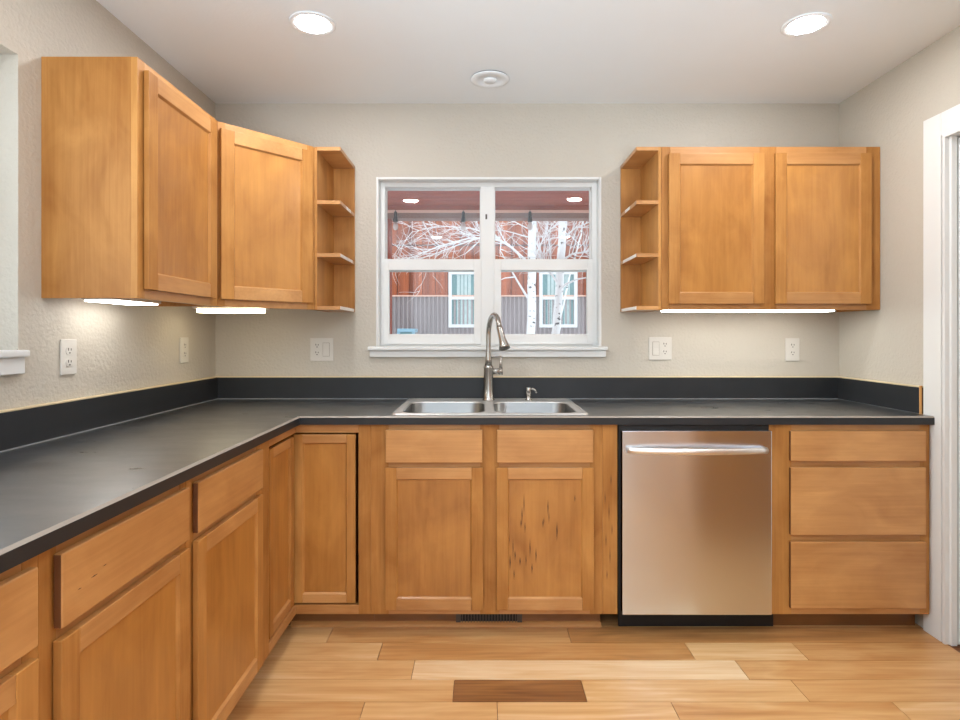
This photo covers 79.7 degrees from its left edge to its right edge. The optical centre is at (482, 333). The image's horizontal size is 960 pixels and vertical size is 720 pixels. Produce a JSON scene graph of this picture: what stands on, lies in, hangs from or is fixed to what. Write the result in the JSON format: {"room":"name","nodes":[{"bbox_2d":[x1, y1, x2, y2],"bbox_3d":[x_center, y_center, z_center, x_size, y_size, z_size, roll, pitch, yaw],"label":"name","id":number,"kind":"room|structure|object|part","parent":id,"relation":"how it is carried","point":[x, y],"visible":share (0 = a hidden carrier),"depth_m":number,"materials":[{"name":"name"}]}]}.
{"room":"kitchen","nodes":[
{"label":"kitchen","id":0,"kind":"room"},
{"bbox_2d":[0,0,215,409],"bbox_3d":[-1.432,0.019,-0.032,0.140,2.391,5.936,0,0,0],"label":"wall","id":1,"kind":"structure","parent":0,"point":[120,347],"depth_m":1.82,"materials":[{"name":"paint"}]},
{"bbox_2d":[0,350,29,375],"bbox_3d":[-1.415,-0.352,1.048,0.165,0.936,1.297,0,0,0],"label":"window sill","id":2,"kind":"structure","parent":1,"relation":"in","point":[11,361],"depth_m":1.64,"materials":[{"name":"white plastic"}]},
{"bbox_3d":[-1.389,0.057,1.048,0.115,0.020,1.297,0,0,0],"label":"sill","id":3,"kind":"part","parent":2,"relation":"part of","materials":[{"name":"white paint"}]},
{"bbox_2d":[60,339,76,374],"bbox_3d":[-1.357,0.075,1.888,0.008,0.116,0.071,0,0,0],"label":"wall outlet","id":4,"kind":"object","parent":1,"relation":"attached to","point":[68,347],"visible":1,"depth_m":1.88,"materials":[{"name":"white plastic"}]},
{"bbox_2d":[66,359,72,366],"bbox_3d":[-1.355,0.095,1.888,0.002,0.025,0.034,0,0,0],"label":"receptacle","id":5,"kind":"object","parent":4,"relation":"attached to","point":[69,362],"depth_m":1.89,"materials":[{"name":"white plastic"}]},
{"bbox_2d":[66,347,72,354],"bbox_3d":[-1.355,0.056,1.888,0.002,0.025,0.034,0,0,0],"label":"receptacle","id":6,"kind":"object","parent":4,"relation":"attached to","point":[69,350],"depth_m":1.89,"materials":[{"name":"white plastic"}]},
{"bbox_2d":[41,57,216,305],"bbox_3d":[-1.203,-0.483,2.044,0.316,0.745,0.536,0,0,0],"label":"upper cabinet","id":7,"kind":"object","parent":1,"relation":"attached to","point":[129,160],"visible":1,"depth_m":1.78,"materials":[{"name":"brown wood"}]},
{"bbox_2d":[81,298,160,304],"bbox_3d":[-1.250,-0.117,2.005,0.100,0.023,0.290,0,0,0],"label":"light","id":8,"kind":"object","parent":7,"relation":"attached to","point":[123,301],"visible":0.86,"depth_m":1.95,"materials":[{"name":"white plastic"}]},
{"bbox_2d":[85,300,157,304],"bbox_3d":[-1.250,-0.109,2.005,0.100,0.006,0.250,0,0,0],"label":"diffuser","id":9,"kind":"object","parent":8,"relation":"attached to","point":[123,302],"depth_m":2.00,"materials":[{"name":"white plastic"}]},
{"bbox_3d":[-1.075,-0.483,2.044,0.020,0.745,0.536,0,0,0],"label":"frame","id":10,"kind":"part","parent":7,"relation":"part of","materials":[{"name":"brown wood"}]},
{"bbox_3d":[-1.053,-0.483,2.035,0.016,0.687,0.465,0,0,0],"label":"door","id":11,"kind":"part","parent":7,"relation":"part of","materials":[{"name":"brown wood"}]},
{"bbox_3d":[-1.057,-0.483,2.035,0.006,0.591,0.369,0,0,0],"label":"panel","id":12,"kind":"part","parent":7,"relation":"part of","materials":[{"name":"brown wood"}]},
{"bbox_2d":[180,337,188,362],"bbox_3d":[-1.357,0.073,2.620,0.008,0.116,0.071,0,0,0],"label":"wall outlet","id":13,"kind":"object","parent":1,"relation":"attached to","point":[184,341],"visible":1,"depth_m":2.62,"materials":[{"name":"white plastic"}]},
{"bbox_2d":[145,121,326,311],"bbox_3d":[-1.065,-0.483,2.620,0.593,0.745,0.630,0,0,0],"label":"upper cabinet","id":14,"kind":"object","parent":1,"relation":"attached to","point":[265,182],"visible":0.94,"depth_m":2.44,"materials":[{"name":"brown wood"}]},
{"bbox_2d":[192,307,269,312],"bbox_3d":[-1.109,-0.111,2.542,0.307,0.036,0.085,0,0,0],"label":"light","id":15,"kind":"object","parent":14,"relation":"attached to","point":[199,309],"visible":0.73,"depth_m":2.50,"materials":[{"name":"white plastic"}]},
{"bbox_3d":[-0.925,-0.483,2.478,0.020,0.745,0.434,0,0,43],"label":"frame","id":16,"kind":"part","parent":14,"relation":"part of","materials":[{"name":"brown wood"}]},
{"bbox_3d":[-0.913,-0.483,2.460,0.017,0.687,0.409,0,0,43],"label":"door","id":17,"kind":"part","parent":14,"relation":"part of","materials":[{"name":"brown wood"}]},
{"bbox_3d":[-0.915,-0.483,2.462,0.006,0.591,0.313,0,0,43],"label":"panel","id":18,"kind":"part","parent":14,"relation":"part of","materials":[{"name":"brown wood"}]},
{"bbox_2d":[216,103,838,375],"bbox_3d":[0.229,0.019,3.006,3.462,2.391,0.140,0,0,0],"label":"wall","id":19,"kind":"structure","parent":0,"point":[380,139],"depth_m":2.94,"materials":[{"name":"paint"}]},
{"bbox_2d":[310,338,332,360],"bbox_3d":[-0.819,0.079,2.930,0.117,0.116,0.010,0,0,0],"label":"outlet","id":20,"kind":"object","parent":19,"relation":"attached to","point":[321,349],"visible":1,"depth_m":2.93,"materials":[{"name":"white plastic"}]},
{"bbox_2d":[314,147,354,311],"bbox_3d":[-0.709,-0.483,2.783,0.120,0.745,0.304,0,0,0],"label":"shelf","id":21,"kind":"object","parent":19,"relation":"attached to","point":[334,172],"visible":1,"depth_m":2.83,"materials":[{"name":"brown wood"}]},
{"bbox_3d":[-0.762,-0.483,2.783,0.012,0.745,0.304,0,0,0],"label":"panel","id":22,"kind":"part","parent":21,"relation":"part of","materials":[{"name":"brown wood"}]},
{"bbox_3d":[-0.703,-0.483,2.929,0.106,0.745,0.011,0,0,0],"label":"panel","id":23,"kind":"part","parent":21,"relation":"part of","materials":[{"name":"brown wood"}]},
{"bbox_2d":[368,177,607,356],"bbox_3d":[0.026,-0.342,2.981,1.212,0.918,0.161,0,0,0],"label":"window","id":24,"kind":"structure","parent":19,"relation":"in","point":[487,270],"depth_m":2.98,"materials":[{"name":"white paint"}]},
{"bbox_3d":[-0.259,-0.167,2.998,0.505,0.442,0.032,0,0,0],"label":"sash","id":25,"kind":"part","parent":24,"relation":"part of","materials":[{"name":"white plastic"}]},
{"bbox_3d":[-0.259,-0.551,3.038,0.518,0.445,0.032,0,0,0],"label":"sash","id":26,"kind":"part","parent":24,"relation":"part of","materials":[{"name":"white plastic"}]},
{"bbox_3d":[0.026,0.073,2.943,1.212,0.019,0.086,0,0,0],"label":"sill","id":27,"kind":"part","parent":24,"relation":"part of","materials":[{"name":"white paint"}]},
{"bbox_3d":[0.316,-0.551,3.038,0.525,0.445,0.032,0,0,0],"label":"sash","id":28,"kind":"part","parent":24,"relation":"part of","materials":[{"name":"white plastic"}]},
{"bbox_3d":[0.316,-0.167,2.998,0.513,0.442,0.032,0,0,0],"label":"sash","id":29,"kind":"part","parent":24,"relation":"part of","materials":[{"name":"white plastic"}]},
{"bbox_2d":[620,147,660,311],"bbox_3d":[0.759,-0.483,2.783,0.114,0.745,0.304,0,0,0],"label":"shelf","id":30,"kind":"object","parent":19,"relation":"attached to","point":[640,173],"visible":1,"depth_m":2.84,"materials":[{"name":"brown wood"}]},
{"bbox_3d":[0.754,-0.483,2.929,0.101,0.745,0.011,0,0,0],"label":"panel","id":31,"kind":"part","parent":30,"relation":"part of","materials":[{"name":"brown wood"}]},
{"bbox_3d":[0.810,-0.483,2.783,0.012,0.745,0.304,0,0,0],"label":"panel","id":32,"kind":"part","parent":30,"relation":"part of","materials":[{"name":"brown wood"}]},
{"bbox_2d":[649,337,671,359],"bbox_3d":[0.905,0.074,2.930,0.117,0.116,0.010,0,0,0],"label":"outlet","id":33,"kind":"object","parent":19,"relation":"attached to","point":[660,348],"visible":1,"depth_m":2.93,"materials":[{"name":"white plastic"}]},
{"bbox_2d":[648,147,879,311],"bbox_3d":[1.318,-0.483,2.773,1.000,0.745,0.324,0,0,0],"label":"upper cabinet","id":34,"kind":"object","parent":19,"relation":"attached to","point":[743,228],"visible":0.98,"depth_m":2.62,"materials":[{"name":"brown wood"}]},
{"bbox_3d":[1.063,-0.479,2.623,0.341,0.593,0.006,0,0,0],"label":"panel","id":35,"kind":"part","parent":34,"relation":"part of","materials":[{"name":"brown wood"}]},
{"bbox_3d":[1.063,-0.479,2.619,0.433,0.685,0.016,0,0,0],"label":"door","id":36,"kind":"part","parent":34,"relation":"part of","materials":[{"name":"brown wood"}]},
{"bbox_2d":[659,310,834,311],"bbox_3d":[1.238,-0.117,2.703,0.813,0.025,0.095,0,0,0],"label":"light","id":37,"kind":"object","parent":34,"relation":"attached to","point":[659,310],"visible":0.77,"depth_m":2.66,"materials":[{"name":"white plastic"}]},
{"bbox_3d":[1.549,-0.479,2.619,0.436,0.685,0.016,0,0,0],"label":"door","id":38,"kind":"part","parent":34,"relation":"part of","materials":[{"name":"brown wood"}]},
{"bbox_3d":[1.549,-0.479,2.623,0.344,0.593,0.006,0,0,0],"label":"panel","id":39,"kind":"part","parent":34,"relation":"part of","materials":[{"name":"brown wood"}]},
{"bbox_2d":[785,338,798,360],"bbox_3d":[1.579,0.079,2.931,0.071,0.116,0.008,0,0,0],"label":"wall outlet","id":40,"kind":"object","parent":19,"relation":"attached to","point":[791,344],"visible":1,"depth_m":2.93,"materials":[{"name":"white plastic"}]},
{"bbox_2d":[789,351,795,355],"bbox_3d":[1.579,0.099,2.929,0.034,0.025,0.002,0,0,0],"label":"receptacle","id":41,"kind":"object","parent":40,"relation":"attached to","point":[791,353],"depth_m":2.93,"materials":[{"name":"white plastic"}]},
{"bbox_2d":[789,343,795,347],"bbox_3d":[1.579,0.060,2.929,0.034,0.025,0.002,0,0,0],"label":"receptacle","id":42,"kind":"object","parent":40,"relation":"attached to","point":[791,345],"depth_m":2.93,"materials":[{"name":"white plastic"}]},
{"bbox_2d":[96,0,959,102],"bbox_3d":[0.229,-1.226,-0.042,3.582,0.100,6.216,0,0,0],"label":"ceiling","id":43,"kind":"structure","parent":0,"point":[232,51],"depth_m":2.35,"materials":[{"name":"paint"}]},
{"bbox_2d":[289,11,335,35],"bbox_3d":[-0.643,-1.173,2.180,0.172,0.006,0.172,0,0,0],"label":"recessed light","id":44,"kind":"object","parent":43,"relation":"in","point":[307,22],"visible":1,"depth_m":2.17,"materials":[{"name":"paint"}]},
{"bbox_2d":[296,15,329,32],"bbox_3d":[-0.643,-1.172,2.180,0.124,0.004,0.124,0,0,0],"label":"diffuser","id":45,"kind":"object","parent":44,"relation":"attached to","point":[304,23],"depth_m":2.17,"materials":[{"name":"white plastic"}]},
{"bbox_2d":[471,70,508,87],"bbox_3d":[0.035,-1.168,2.649,0.178,0.016,0.178,0,0,0],"label":"ceiling speaker","id":46,"kind":"object","parent":43,"relation":"attached to","point":[486,78],"visible":1,"depth_m":2.63,"materials":[{"name":"paint"}]},
{"bbox_2d":[780,12,831,36],"bbox_3d":[1.229,-1.173,2.187,0.172,0.006,0.172,0,0,0],"label":"recessed light","id":47,"kind":"object","parent":43,"relation":"in","point":[808,23],"visible":1,"depth_m":2.18,"materials":[{"name":"paint"}]},
{"bbox_2d":[787,16,824,33],"bbox_3d":[1.229,-1.172,2.187,0.124,0.004,0.124,0,0,0],"label":"diffuser","id":48,"kind":"object","parent":47,"relation":"attached to","point":[799,24],"depth_m":2.18,"materials":[{"name":"white plastic"}]},
{"bbox_2d":[226,608,959,719],"bbox_3d":[0.329,1.217,-0.032,3.782,0.004,6.336,0,0,0],"label":"floor","id":49,"kind":"structure","parent":0,"point":[610,671],"depth_m":2.06,"materials":[{"name":"brown wood"}]},
{"bbox_2d":[0,555,38,719],"bbox_3d":[-1.037,0.789,0.723,0.604,0.852,0.506,0,0,0],"label":"base cabinet","id":50,"kind":"object","parent":49,"relation":"on","point":[19,661],"visible":0.77,"depth_m":0.92,"materials":[{"name":"brown wood"}]},
{"bbox_3d":[-0.747,0.823,0.721,0.006,0.487,0.383,0,0,0],"label":"panel","id":51,"kind":"part","parent":50,"relation":"part of","materials":[{"name":"brown wood"}]},
{"bbox_3d":[-0.743,0.451,0.721,0.016,0.132,0.467,0,0,0],"label":"drawer","id":52,"kind":"part","parent":50,"relation":"part of","materials":[{"name":"brown wood"}]},
{"bbox_3d":[-0.743,0.823,0.721,0.016,0.571,0.467,0,0,0],"label":"door","id":53,"kind":"part","parent":50,"relation":"part of","materials":[{"name":"brown wood"}]},
{"bbox_2d":[38,482,189,719],"bbox_3d":[-1.037,0.789,1.219,0.604,0.852,0.484,0,0,0],"label":"base cabinet","id":54,"kind":"object","parent":49,"relation":"on","point":[114,596],"visible":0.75,"depth_m":1.18,"materials":[{"name":"brown wood"}]},
{"bbox_3d":[-0.743,0.451,1.226,0.017,0.132,0.440,0,0,0],"label":"drawer","id":55,"kind":"part","parent":54,"relation":"part of","materials":[{"name":"brown wood"}]},
{"bbox_3d":[-0.743,0.823,1.226,0.016,0.571,0.440,0,0,0],"label":"door","id":56,"kind":"part","parent":54,"relation":"part of","materials":[{"name":"brown wood"}]},
{"bbox_3d":[-0.747,0.823,1.226,0.006,0.487,0.356,0,0,0],"label":"panel","id":57,"kind":"part","parent":54,"relation":"part of","materials":[{"name":"brown wood"}]},
{"bbox_2d":[185,444,262,719],"bbox_3d":[-1.037,0.789,1.714,0.604,0.852,0.503,0,0,0],"label":"base cabinet","id":58,"kind":"object","parent":49,"relation":"on","point":[225,542],"visible":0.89,"depth_m":1.66,"materials":[{"name":"brown wood"}]},
{"bbox_3d":[-0.743,0.451,1.710,0.016,0.132,0.440,0,0,0],"label":"drawer","id":59,"kind":"part","parent":58,"relation":"part of","materials":[{"name":"brown wood"}]},
{"bbox_3d":[-0.747,0.823,1.710,0.006,0.487,0.356,0,0,0],"label":"panel","id":60,"kind":"part","parent":58,"relation":"part of","materials":[{"name":"brown wood"}]},
{"bbox_2d":[262,425,373,662],"bbox_3d":[-0.901,0.789,2.446,0.901,0.852,0.960,0,0,0],"label":"base cabinet","id":61,"kind":"object","parent":49,"relation":"on","point":[316,490],"visible":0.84,"depth_m":2.33,"materials":[{"name":"brown wood"}]},
{"bbox_3d":[-0.769,0.750,2.182,0.006,0.612,0.200,0,0,0],"label":"panel","id":62,"kind":"part","parent":61,"relation":"part of","materials":[{"name":"brown wood"}]},
{"bbox_3d":[-0.766,0.750,2.182,0.016,0.676,0.264,0,0,0],"label":"door","id":63,"kind":"part","parent":61,"relation":"part of","materials":[{"name":"brown wood"}]},
{"bbox_3d":[-0.640,0.748,2.337,0.250,0.684,0.016,0,0,0],"label":"door","id":64,"kind":"part","parent":61,"relation":"part of","materials":[{"name":"brown wood"}]},
{"bbox_3d":[-0.640,0.748,2.341,0.186,0.620,0.006,0,0,0],"label":"panel","id":65,"kind":"part","parent":61,"relation":"part of","materials":[{"name":"brown wood"}]},
{"bbox_2d":[0,376,934,573],"bbox_3d":[0.229,0.288,1.688,3.180,0.150,2.495,0,0,0],"label":"countertop","id":66,"kind":"structure","parent":61,"relation":"on","point":[69,467],"depth_m":2.30,"materials":[{"name":"grey laminate"}]},
{"bbox_2d":[392,398,587,414],"bbox_3d":[0.030,0.413,2.612,0.808,0.183,0.552,0,0,0],"label":"sink","id":67,"kind":"object","parent":66,"relation":"in","point":[412,406],"visible":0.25,"depth_m":2.78,"materials":[{"name":"grey metal"}]},
{"bbox_2d":[525,387,536,399],"bbox_3d":[0.239,0.294,2.835,0.059,0.063,0.034,0,0,0],"label":"soap dispenser","id":68,"kind":"object","parent":67,"relation":"on","point":[528,389],"visible":1,"depth_m":2.83,"materials":[{"name":"silver metal"}]},
{"bbox_2d":[482,312,509,400],"bbox_3d":[0.083,0.112,2.723,0.097,0.428,0.287,0,0,-19],"label":"faucet","id":69,"kind":"object","parent":66,"relation":"on","point":[488,394],"visible":1,"depth_m":2.80,"materials":[{"name":"silver metal"}]},
{"bbox_3d":[0.071,0.153,2.825,0.057,0.092,0.029,0,0,0],"label":"lever","id":70,"kind":"part","parent":69,"relation":"part of","materials":[{"name":"silver metal"}]},
{"bbox_2d":[291,621,600,626],"bbox_3d":[-0.152,1.206,2.392,1.287,0.019,0.016,0,0,0],"label":"trim","id":71,"kind":"structure","parent":49,"relation":"on","point":[293,623],"depth_m":2.39,"materials":[{"name":"brown wood"}]},
{"bbox_2d":[371,425,616,620],"bbox_3d":[0.048,0.789,2.611,0.996,0.852,0.610,0,0,0],"label":"base cabinet","id":72,"kind":"object","parent":49,"relation":"on","point":[466,519],"visible":0.93,"depth_m":2.31,"materials":[{"name":"brown wood"}]},
{"bbox_3d":[-0.194,0.451,2.314,0.389,0.132,0.016,0,0,0],"label":"drawer","id":73,"kind":"part","parent":72,"relation":"part of","materials":[{"name":"brown wood"}]},
{"bbox_3d":[-0.194,0.823,2.314,0.393,0.571,0.016,0,0,0],"label":"door","id":74,"kind":"part","parent":72,"relation":"part of","materials":[{"name":"brown wood"}]},
{"bbox_3d":[-0.194,0.823,2.318,0.309,0.487,0.006,0,0,0],"label":"panel","id":75,"kind":"part","parent":72,"relation":"part of","materials":[{"name":"brown wood"}]},
{"bbox_2d":[456,614,521,621],"bbox_3d":[0.027,1.172,2.396,0.275,0.071,0.008,0,0,0],"label":"vent","id":76,"kind":"object","parent":72,"relation":"attached to","point":[459,617],"visible":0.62,"depth_m":2.40,"materials":[{"name":"metal"}]},
{"bbox_3d":[0.251,0.451,2.314,0.387,0.132,0.016,0,0,0],"label":"drawer","id":77,"kind":"part","parent":72,"relation":"part of","materials":[{"name":"brown wood"}]},
{"bbox_3d":[0.251,0.823,2.314,0.391,0.571,0.016,0,0,0],"label":"door","id":78,"kind":"part","parent":72,"relation":"part of","materials":[{"name":"brown wood"}]},
{"bbox_3d":[0.251,0.823,2.318,0.307,0.487,0.006,0,0,0],"label":"panel","id":79,"kind":"part","parent":72,"relation":"part of","materials":[{"name":"brown wood"}]},
{"bbox_2d":[617,425,772,625],"bbox_3d":[0.877,0.789,2.555,0.656,0.844,0.650,0,0,0],"label":"dishwasher","id":80,"kind":"object","parent":49,"relation":"on","point":[694,502],"visible":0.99,"depth_m":2.29,"materials":[{"name":"silver metal"}]},
{"bbox_3d":[0.884,1.163,2.390,0.641,0.095,0.010,0,0,0],"label":"kick plate","id":81,"kind":"part","parent":80,"relation":"part of","materials":[{"name":"black plastic"}]},
{"bbox_3d":[0.848,0.459,2.258,0.553,0.025,0.057,0,0,0],"label":"handle","id":82,"kind":"part","parent":80,"relation":"part of","materials":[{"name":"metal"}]},
{"bbox_2d":[769,425,928,624],"bbox_3d":[1.481,0.789,2.611,0.649,0.852,0.610,0,0,0],"label":"base cabinet","id":83,"kind":"object","parent":49,"relation":"on","point":[850,503],"visible":0.83,"depth_m":2.31,"materials":[{"name":"brown wood"}]},
{"bbox_3d":[1.508,0.968,2.314,0.543,0.268,0.016,0,0,0],"label":"drawer","id":84,"kind":"part","parent":83,"relation":"part of","materials":[{"name":"brown wood"}]},
{"bbox_3d":[1.508,0.671,2.314,0.543,0.271,0.016,0,0,0],"label":"drawer","id":85,"kind":"part","parent":83,"relation":"part of","materials":[{"name":"brown wood"}]},
{"bbox_3d":[1.508,0.450,2.314,0.543,0.122,0.016,0,0,0],"label":"drawer","id":86,"kind":"part","parent":83,"relation":"part of","materials":[{"name":"brown wood"}]},
{"bbox_2d":[839,26,959,627],"bbox_3d":[1.890,0.019,-0.032,0.140,2.391,5.936,0,0,0],"label":"wall","id":87,"kind":"structure","parent":0,"point":[885,344],"depth_m":2.51,"materials":[{"name":"paint"}]},
{"bbox_2d":[923,104,959,645],"bbox_3d":[1.884,0.171,1.861,0.152,2.088,1.002,0,0,0],"label":"door frame","id":88,"kind":"structure","parent":87,"relation":"in","point":[941,132],"depth_m":2.25,"materials":[{"name":"white paint"}]},
{"label":"outside","id":89,"kind":"structure","parent":0,"visible":0},
{"bbox_3d":[0.000,1.665,16.568,18.000,0.100,26.864,0,0,0],"label":"ground","id":90,"kind":"structure","parent":89,"visible":0},
{"bbox_2d":[397,329,417,333],"bbox_3d":[-1.236,0.763,9.505,0.291,1.704,0.430,0,0,0],"label":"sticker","id":91,"kind":"object","parent":90,"relation":"on","point":[399,331],"visible":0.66,"depth_m":9.30,"materials":[{"name":"teal glass"}]},
{"bbox_3d":[-1.236,-0.059,9.510,0.291,0.060,0.420,0,0,0],"label":"lid","id":92,"kind":"part","parent":91,"relation":"part of","materials":[{"name":"blue paint"}]},
{"bbox_2d":[392,221,578,333],"bbox_3d":[-0.108,-0.900,7.788,3.366,5.033,1.090,0,0,-18],"label":"birch tree","id":93,"kind":"object","parent":90,"relation":"on","point":[531,280],"visible":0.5,"depth_m":7.91,"materials":[{"name":"white plant"}]},
{"bbox_2d":[388,191,588,333],"bbox_3d":[0.000,0.140,4.393,4.400,2.950,2.614,0,0,0],"label":"porch roof","id":94,"kind":"structure","parent":90,"relation":"on","point":[408,205],"depth_m":5.52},
{"bbox_3d":[-0.941,0.251,5.595,0.112,2.728,0.090,0,0,0],"label":"post","id":95,"kind":"part","parent":94,"relation":"part of","materials":[{"name":"wood"}]},
{"bbox_2d":[393,210,397,229],"bbox_3d":[-0.833,-1.091,5.510,0.052,0.195,0.051,0,0,0],"label":"string light","id":96,"kind":"object","parent":94,"relation":"hanging from","point":[395,220],"visible":1,"depth_m":5.50,"materials":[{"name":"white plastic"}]},
{"bbox_2d":[393,211,397,221],"bbox_3d":[-0.833,-1.122,5.510,0.044,0.104,0.044,0,0,0],"label":"socket","id":97,"kind":"object","parent":96,"relation":"attached to","point":[395,219],"depth_m":5.50,"materials":[{"name":"black plastic"}]},
{"bbox_3d":[-0.833,-1.033,5.510,0.052,0.080,0.051,0,0,0],"label":"bulb","id":98,"kind":"part","parent":96,"relation":"part of","materials":[{"name":"white glass"}]},
{"bbox_2d":[461,210,465,229],"bbox_3d":[-0.184,-1.091,5.510,0.052,0.195,0.051,0,0,0],"label":"string light","id":99,"kind":"object","parent":94,"relation":"hanging from","point":[463,220],"visible":1,"depth_m":5.50,"materials":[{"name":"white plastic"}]},
{"bbox_2d":[461,211,465,221],"bbox_3d":[-0.184,-1.122,5.510,0.044,0.104,0.044,0,0,0],"label":"socket","id":100,"kind":"object","parent":99,"relation":"attached to","point":[463,219],"depth_m":5.50,"materials":[{"name":"black plastic"}]},
{"bbox_3d":[-0.184,-1.033,5.510,0.052,0.080,0.051,0,0,0],"label":"bulb","id":101,"kind":"part","parent":99,"relation":"part of","materials":[{"name":"white glass"}]},
{"bbox_2d":[527,211,532,229],"bbox_3d":[0.455,-1.091,5.510,0.052,0.195,0.051,0,0,0],"label":"string light","id":102,"kind":"object","parent":94,"relation":"hanging from","point":[529,226],"visible":1,"depth_m":5.50,"materials":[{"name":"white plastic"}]},
{"bbox_2d":[528,211,531,221],"bbox_3d":[0.455,-1.122,5.510,0.044,0.104,0.044,0,0,0],"label":"socket","id":103,"kind":"object","parent":102,"relation":"attached to","point":[529,214],"depth_m":5.50,"materials":[{"name":"black plastic"}]},
{"bbox_3d":[0.455,-1.033,5.510,0.052,0.080,0.051,0,0,0],"label":"bulb","id":104,"kind":"part","parent":102,"relation":"part of","materials":[{"name":"white glass"}]},
{"bbox_2d":[392,221,588,333],"bbox_3d":[0.057,-2.335,10.080,10.114,7.900,0.340,0,0,0],"label":"house","id":105,"kind":"structure","parent":90,"relation":"on","point":[447,307],"depth_m":9.99,"materials":[{"name":"red wood"}]},
{"bbox_3d":[-0.254,-0.598,9.973,0.553,0.863,0.005,0,0,0],"label":"pane","id":106,"kind":"part","parent":105,"relation":"part of","materials":[{"name":"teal glass"}]},
{"bbox_2d":[457,275,470,323],"bbox_3d":[-0.245,-0.598,9.964,0.393,0.863,0.008,0,0,0],"label":"curtain","id":107,"kind":"object","parent":105,"relation":"hanging from","point":[463,281],"depth_m":9.96,"materials":[{"name":"white fabric"}]},
{"bbox_3d":[1.309,-0.598,9.973,0.544,0.863,0.005,0,0,0],"label":"pane","id":108,"kind":"part","parent":105,"relation":"part of","materials":[{"name":"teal glass"}]},
{"bbox_2d":[547,275,569,323],"bbox_3d":[1.317,-0.598,9.964,0.387,0.863,0.008,0,0,0],"label":"curtain","id":109,"kind":"object","parent":105,"relation":"hanging from","point":[551,284],"depth_m":9.96,"materials":[{"name":"white fabric"}]},
{"bbox_2d":[496,221,588,333],"bbox_3d":[0.849,-0.340,6.068,2.169,3.914,0.915,0,0,9],"label":"birch tree","id":110,"kind":"object","parent":90,"relation":"on","point":[558,300],"visible":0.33,"depth_m":6.25,"materials":[{"name":"white plant"}]},
{"bbox_2d":[536,221,588,316],"bbox_3d":[1.415,-0.663,9.260,1.604,4.558,0.856,0,0,-15],"label":"birch tree","id":111,"kind":"object","parent":90,"relation":"on","point":[578,244],"visible":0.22,"depth_m":9.18,"materials":[{"name":"white plant"}]}
]}

